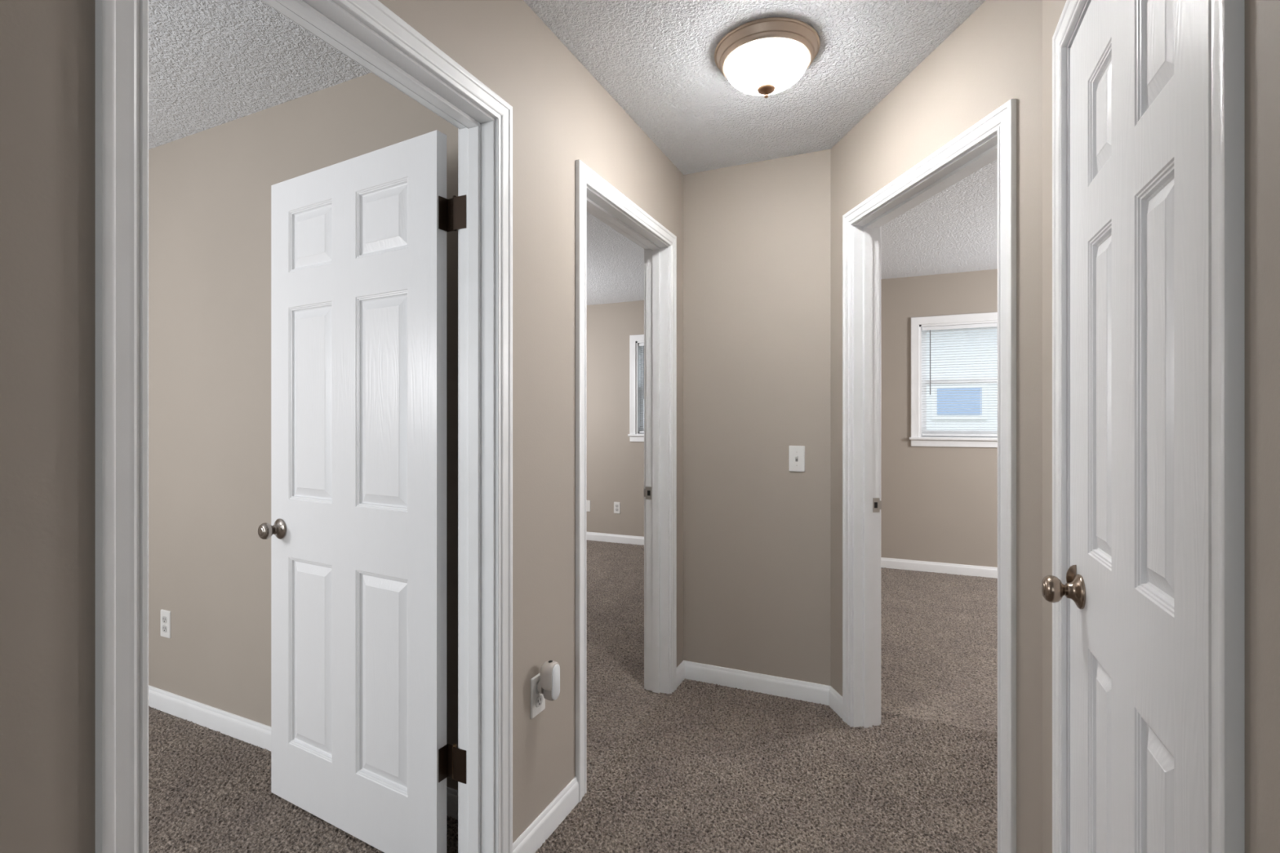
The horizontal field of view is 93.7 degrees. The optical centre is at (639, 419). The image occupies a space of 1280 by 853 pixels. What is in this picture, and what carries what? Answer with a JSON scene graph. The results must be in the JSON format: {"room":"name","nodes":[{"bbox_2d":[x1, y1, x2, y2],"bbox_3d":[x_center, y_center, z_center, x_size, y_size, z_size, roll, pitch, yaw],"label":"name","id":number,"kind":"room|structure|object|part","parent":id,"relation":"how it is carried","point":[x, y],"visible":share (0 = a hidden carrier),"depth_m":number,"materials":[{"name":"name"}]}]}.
{"room":"home hallway","nodes":[
{"label":"home hallway","id":0,"kind":"room"},
{"bbox_2d":[148,72,457,790],"bbox_3d":[-2.011,0.032,2.620,3.591,2.440,0.090,0,0,25],"label":"wall","id":1,"kind":"structure","parent":0,"point":[210,189],"depth_m":2.40,"materials":[{"name":"beige paint"}]},
{"bbox_2d":[160,608,170,638],"bbox_3d":[-2.042,0.879,2.580,0.071,0.116,0.008,0,0,25],"label":"wall outlet","id":2,"kind":"object","parent":1,"relation":"attached to","point":[165,615],"visible":1,"depth_m":2.58,"materials":[{"name":"white plastic"}]},
{"bbox_2d":[162,625,167,631],"bbox_3d":[-2.042,0.898,2.579,0.034,0.028,0.004,0,0,25],"label":"receptacle","id":3,"kind":"object","parent":2,"relation":"attached to","point":[164,627],"depth_m":2.58,"materials":[{"name":"white plastic"}]},
{"bbox_2d":[162,616,167,622],"bbox_3d":[-2.042,0.860,2.579,0.034,0.028,0.004,0,0,25],"label":"receptacle","id":4,"kind":"object","parent":2,"relation":"attached to","point":[164,618],"depth_m":2.58,"materials":[{"name":"white plastic"}]},
{"bbox_2d":[148,684,457,819],"bbox_3d":[-2.033,1.210,2.574,3.591,0.083,0.012,0,0,25],"label":"baseboard","id":5,"kind":"structure","parent":1,"relation":"attached to","point":[253,732],"depth_m":2.41,"materials":[{"name":"white paint"}]},
{"bbox_2d":[0,0,683,852],"bbox_3d":[-0.908,0.032,0.549,0.115,2.440,5.463,0,0,24],"label":"wall","id":6,"kind":"structure","parent":0,"point":[562,115],"depth_m":0.80,"materials":[{"name":"beige paint"}]},
{"bbox_2d":[95,0,512,852],"bbox_3d":[-0.597,0.201,1.244,0.147,2.102,0.912,0,0,24],"label":"door frame","id":7,"kind":"structure","parent":6,"relation":"attached to","point":[366,32],"depth_m":1.13,"materials":[{"name":"white paint"}]},
{"bbox_3d":[-0.657,0.201,1.271,0.016,2.102,0.912,0,0,24],"label":"casing","id":8,"kind":"part","parent":7,"relation":"part of","materials":[{"name":"white paint"}]},
{"bbox_2d":[257,130,466,852],"bbox_3d":[-0.849,0.231,1.807,0.852,2.022,0.165,0,0,29],"label":"door","id":9,"kind":"structure","parent":6,"relation":"in","point":[357,531],"depth_m":1.77,"materials":[{"name":"white paint"}]},
{"bbox_3d":[-1.203,0.359,1.935,0.054,0.054,0.043,0,0,29],"label":"knob","id":10,"kind":"part","parent":9,"relation":"part of","materials":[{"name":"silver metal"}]},
{"bbox_3d":[-1.035,-0.578,1.911,0.228,0.200,0.035,0,0,29],"label":"panel","id":11,"kind":"part","parent":9,"relation":"part of","materials":[{"name":"white paint"}]},
{"bbox_3d":[-1.035,-0.052,1.911,0.228,0.624,0.035,0,0,29],"label":"panel","id":12,"kind":"part","parent":9,"relation":"part of","materials":[{"name":"white paint"}]},
{"bbox_3d":[-1.035,0.750,1.911,0.228,0.606,0.035,0,0,29],"label":"panel","id":13,"kind":"part","parent":9,"relation":"part of","materials":[{"name":"white paint"}]},
{"bbox_3d":[-0.738,-0.578,1.744,0.228,0.200,0.035,0,0,29],"label":"panel","id":14,"kind":"part","parent":9,"relation":"part of","materials":[{"name":"white paint"}]},
{"bbox_3d":[-0.738,-0.052,1.744,0.228,0.624,0.035,0,0,29],"label":"panel","id":15,"kind":"part","parent":9,"relation":"part of","materials":[{"name":"white paint"}]},
{"bbox_3d":[-0.738,0.750,1.744,0.228,0.606,0.035,0,0,29],"label":"panel","id":16,"kind":"part","parent":9,"relation":"part of","materials":[{"name":"white paint"}]},
{"bbox_2d":[530,672,545,719],"bbox_3d":[-0.298,0.808,1.764,0.008,0.116,0.071,0,0,24],"label":"wall outlet","id":17,"kind":"object","parent":6,"relation":"attached to","point":[537,699],"visible":0.84,"depth_m":1.75,"materials":[{"name":"white plastic"}]},
{"bbox_2d":[535,695,542,706],"bbox_3d":[-0.297,0.828,1.763,0.004,0.028,0.034,0,0,24],"label":"receptacle","id":18,"kind":"object","parent":17,"relation":"attached to","point":[539,699],"depth_m":1.76,"materials":[{"name":"white plastic"}]},
{"bbox_2d":[537,660,559,700],"bbox_3d":[-0.267,0.762,1.755,0.056,0.112,0.053,0,0,24],"label":"air freshener","id":19,"kind":"object","parent":17,"relation":"attached to","point":[548,685],"visible":1,"depth_m":1.73,"materials":[{"name":"grey plastic"}]},
{"bbox_2d":[542,688,554,700],"bbox_3d":[-0.262,0.794,1.753,0.032,0.049,0.044,0,0,24],"label":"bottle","id":20,"kind":"object","parent":19,"relation":"on","point":[548,694],"depth_m":1.73,"materials":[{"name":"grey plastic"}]},
{"bbox_2d":[512,776,578,852],"bbox_3d":[-0.280,1.210,1.800,0.012,0.083,0.362,0,0,24],"label":"baseboard","id":21,"kind":"structure","parent":6,"relation":"attached to","point":[532,838],"depth_m":1.80,"materials":[{"name":"white paint"}]},
{"bbox_2d":[575,160,676,802],"bbox_3d":[-0.080,0.201,2.403,0.147,2.102,0.902,0,0,24],"label":"door frame","id":22,"kind":"structure","parent":6,"relation":"attached to","point":[594,195],"depth_m":2.74,"materials":[{"name":"white paint"}]},
{"bbox_3d":[-0.140,0.201,2.430,0.016,2.102,0.902,0,0,24],"label":"casing","id":23,"kind":"part","parent":22,"relation":"part of","materials":[{"name":"white paint"}]},
{"bbox_3d":[0.035,0.340,2.776,0.039,0.058,0.002,0,0,24],"label":"strike plate","id":24,"kind":"part","parent":22,"relation":"part of","materials":[{"name":"silver metal"}]},
{"bbox_2d":[148,540,997,852],"bbox_3d":[-0.003,1.253,1.589,7.900,0.013,8.100,0,0,24],"label":"floor","id":25,"kind":"structure","parent":0,"point":[700,766],"depth_m":2.19,"materials":[{"name":"brown carpet"}]},
{"bbox_2d":[148,0,997,305],"bbox_3d":[-0.007,-1.238,1.580,8.300,0.100,8.480,0,0,24],"label":"ceiling","id":26,"kind":"structure","parent":0,"point":[212,63],"depth_m":2.09,"materials":[{"name":"white paint"}]},
{"bbox_2d":[714,17,820,97],"bbox_3d":[0.407,-1.112,1.934,0.333,0.152,0.333,0,0,24],"label":"ceiling light","id":27,"kind":"object","parent":26,"relation":"attached to","point":[766,56],"visible":1,"depth_m":1.85,"materials":[{"name":"frosted white glass"},{"name":"champagne bronze"}]},
{"bbox_3d":[0.407,-1.109,1.934,0.262,0.083,0.262,0,0,24],"label":"lamp shade","id":28,"kind":"part","parent":27,"relation":"part of","materials":[{"name":"white glass"}]},
{"bbox_2d":[683,149,831,685],"bbox_3d":[0.579,0.032,2.814,0.754,2.440,0.115,0,0,24],"label":"wall","id":29,"kind":"structure","parent":0,"point":[757,236],"depth_m":2.77,"materials":[{"name":"beige paint"}]},
{"bbox_2d":[676,660,842,719],"bbox_3d":[0.530,1.210,2.699,0.759,0.083,0.135,0,0,24],"label":"baseboard","id":30,"kind":"structure","parent":29,"relation":"attached to","point":[817,693],"depth_m":2.75,"materials":[{"name":"white paint"}]},
{"bbox_2d":[788,445,804,471],"bbox_3d":[0.701,0.176,2.687,0.070,0.117,0.017,0,0,24],"label":"light switch","id":31,"kind":"object","parent":29,"relation":"attached to","point":[796,453],"visible":1,"depth_m":2.69,"materials":[{"name":"white plastic"}]},
{"bbox_2d":[586,269,997,567],"bbox_3d":[1.663,0.032,5.322,8.130,2.440,0.115,0,0,24],"label":"wall","id":32,"kind":"structure","parent":0,"point":[940,504],"depth_m":5.04,"materials":[{"name":"beige paint"}]},
{"bbox_2d":[586,500,590,511],"bbox_3d":[-0.550,0.900,6.242,0.075,0.116,0.007,0,0,24],"label":"wall plate","id":33,"kind":"object","parent":32,"relation":"attached to","point":[588,501],"visible":0.59,"depth_m":6.23,"materials":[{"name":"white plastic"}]},
{"bbox_2d":[586,532,644,545],"bbox_3d":[-0.190,1.210,6.079,3.900,0.083,0.012,0,0,24],"label":"baseboard","id":34,"kind":"structure","parent":32,"relation":"attached to","point":[614,538],"depth_m":6.10,"materials":[{"name":"white paint"}]},
{"bbox_2d":[613,502,620,513],"bbox_3d":[-0.234,0.898,6.101,0.071,0.116,0.008,0,0,24],"label":"wall outlet","id":35,"kind":"object","parent":32,"relation":"attached to","point":[616,504],"visible":1,"depth_m":6.10,"materials":[{"name":"white plastic"}]},
{"bbox_2d":[627,334,644,441],"bbox_3d":[0.387,-0.312,5.873,1.050,1.068,0.149,0,0,24],"label":"window","id":36,"kind":"structure","parent":32,"relation":"in","point":[634,371],"depth_m":6.02,"materials":[{"name":"white paint"}]},
{"bbox_3d":[0.394,-0.319,5.888,0.900,0.931,0.114,0,0,24],"label":"frame","id":37,"kind":"part","parent":36,"relation":"part of","materials":[{"name":"white paint"}]},
{"bbox_2d":[638,342,644,432],"bbox_3d":[0.382,-0.316,5.861,0.856,0.902,0.044,0,0,24],"label":"window blind","id":38,"kind":"object","parent":36,"relation":"attached to","point":[639,344],"visible":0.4,"depth_m":6.03,"materials":[{"name":"white plastic"}]},
{"bbox_3d":[0.410,-0.529,5.924,0.868,0.478,0.022,0,0,24],"label":"sash","id":39,"kind":"part","parent":36,"relation":"part of","materials":[{"name":"white paint"}]},
{"bbox_3d":[0.400,-0.100,5.902,0.868,0.461,0.022,0,0,24],"label":"sash","id":40,"kind":"part","parent":36,"relation":"part of","materials":[{"name":"white paint"}]},
{"bbox_2d":[880,557,997,577],"bbox_3d":[3.463,1.210,4.449,3.900,0.083,0.012,0,0,24],"label":"baseboard","id":41,"kind":"structure","parent":32,"relation":"attached to","point":[903,564],"depth_m":4.90,"materials":[{"name":"white paint"}]},
{"bbox_2d":[909,311,997,447],"bbox_3d":[2.739,-0.312,4.823,1.050,1.068,0.149,0,0,24],"label":"window","id":42,"kind":"structure","parent":32,"relation":"in","point":[917,439],"depth_m":4.95,"materials":[{"name":"white paint"}]},
{"bbox_2d":[921,322,997,436],"bbox_3d":[2.734,-0.316,4.811,0.856,0.902,0.044,0,0,24],"label":"window blind","id":43,"kind":"object","parent":42,"relation":"attached to","point":[983,325],"visible":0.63,"depth_m":4.88,"materials":[{"name":"white plastic"}]},
{"bbox_3d":[2.737,0.126,4.818,0.856,0.018,0.022,0,0,24],"label":"rail","id":44,"kind":"part","parent":43,"relation":"part of","materials":[{"name":"white plastic"}]},
{"bbox_3d":[2.762,-0.529,4.875,0.868,0.478,0.022,0,0,24],"label":"sash","id":45,"kind":"part","parent":42,"relation":"part of","materials":[{"name":"white paint"}]},
{"bbox_3d":[2.752,-0.100,4.853,0.868,0.461,0.022,0,0,24],"label":"sash","id":46,"kind":"part","parent":42,"relation":"part of","materials":[{"name":"white paint"}]},
{"bbox_2d":[831,0,1042,852],"bbox_3d":[0.986,0.032,2.051,0.115,2.440,1.201,0,0,-9],"label":"wall","id":47,"kind":"structure","parent":0,"point":[993,58],"depth_m":1.64,"materials":[{"name":"beige paint"}]},
{"bbox_2d":[842,98,1016,852],"bbox_3d":[0.985,0.201,2.055,0.147,2.102,0.921,0,0,-9],"label":"door frame","id":48,"kind":"structure","parent":47,"relation":"attached to","point":[993,138],"depth_m":2.33,"materials":[{"name":"white paint"}]},
{"bbox_3d":[0.971,0.350,2.455,0.039,0.058,0.002,0,0,-9],"label":"strike plate","id":49,"kind":"part","parent":48,"relation":"part of","materials":[{"name":"silver metal"}]},
{"bbox_3d":[1.050,0.201,2.065,0.016,2.102,0.921,0,0,-9],"label":"casing","id":50,"kind":"part","parent":48,"relation":"part of","materials":[{"name":"white paint"}]},
{"bbox_2d":[1042,0,1279,852],"bbox_3d":[0.170,0.032,-0.520,0.115,2.440,4.389,0,0,24],"label":"wall","id":51,"kind":"structure","parent":0,"point":[1262,17],"depth_m":0.58,"materials":[{"name":"beige paint"}]},
{"bbox_2d":[1041,0,1205,852],"bbox_3d":[0.789,0.230,0.957,0.165,2.024,0.662,0,0,24],"label":"door","id":52,"kind":"structure","parent":51,"relation":"in","point":[1136,594],"depth_m":0.90,"materials":[{"name":"white paint"}]},
{"bbox_3d":[0.832,0.340,1.202,0.043,0.054,0.054,0,0,24],"label":"knob","id":53,"kind":"part","parent":52,"relation":"part of","materials":[{"name":"silver metal"}]},
{"bbox_3d":[0.839,-0.543,1.069,0.035,0.202,0.145,0,0,24],"label":"panel","id":54,"kind":"part","parent":52,"relation":"part of","materials":[{"name":"white paint"}]},
{"bbox_3d":[0.839,-0.042,1.069,0.035,0.593,0.145,0,0,24],"label":"panel","id":55,"kind":"part","parent":52,"relation":"part of","materials":[{"name":"white paint"}]},
{"bbox_3d":[0.839,0.744,1.069,0.035,0.619,0.145,0,0,24],"label":"panel","id":56,"kind":"part","parent":52,"relation":"part of","materials":[{"name":"white paint"}]},
{"bbox_3d":[0.733,-0.543,0.832,0.035,0.202,0.148,0,0,24],"label":"panel","id":57,"kind":"part","parent":52,"relation":"part of","materials":[{"name":"white paint"}]},
{"bbox_3d":[0.733,-0.042,0.832,0.035,0.593,0.148,0,0,24],"label":"panel","id":58,"kind":"part","parent":52,"relation":"part of","materials":[{"name":"white paint"}]},
{"bbox_3d":[0.733,0.744,0.832,0.035,0.619,0.148,0,0,24],"label":"panel","id":59,"kind":"part","parent":52,"relation":"part of","materials":[{"name":"white paint"}]},
{"bbox_2d":[1052,0,1244,852],"bbox_3d":[0.814,0.201,0.946,0.131,2.102,0.794,0,0,24],"label":"door frame","id":60,"kind":"structure","parent":51,"relation":"attached to","point":[1224,19],"depth_m":0.63,"materials":[{"name":"white paint"}]},
{"label":"outside","id":61,"kind":"structure","parent":0,"visible":0},
{"bbox_3d":[6.129,1.652,11.282,30.000,0.100,14.400,0,0,24],"label":"ground","id":62,"kind":"structure","parent":61,"visible":0},
{"bbox_2d":[926,328,997,431],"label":"window","id":63,"kind":"structure","parent":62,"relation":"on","point":[930,407],"depth_m":8.82,"materials":[{"name":"white"}]},
{"bbox_3d":[4.693,-0.268,8.823,0.580,0.400,0.020,0,0,24],"label":"pane","id":64,"kind":"part","parent":63,"relation":"part of","materials":[{"name":"blue"}]}
]}

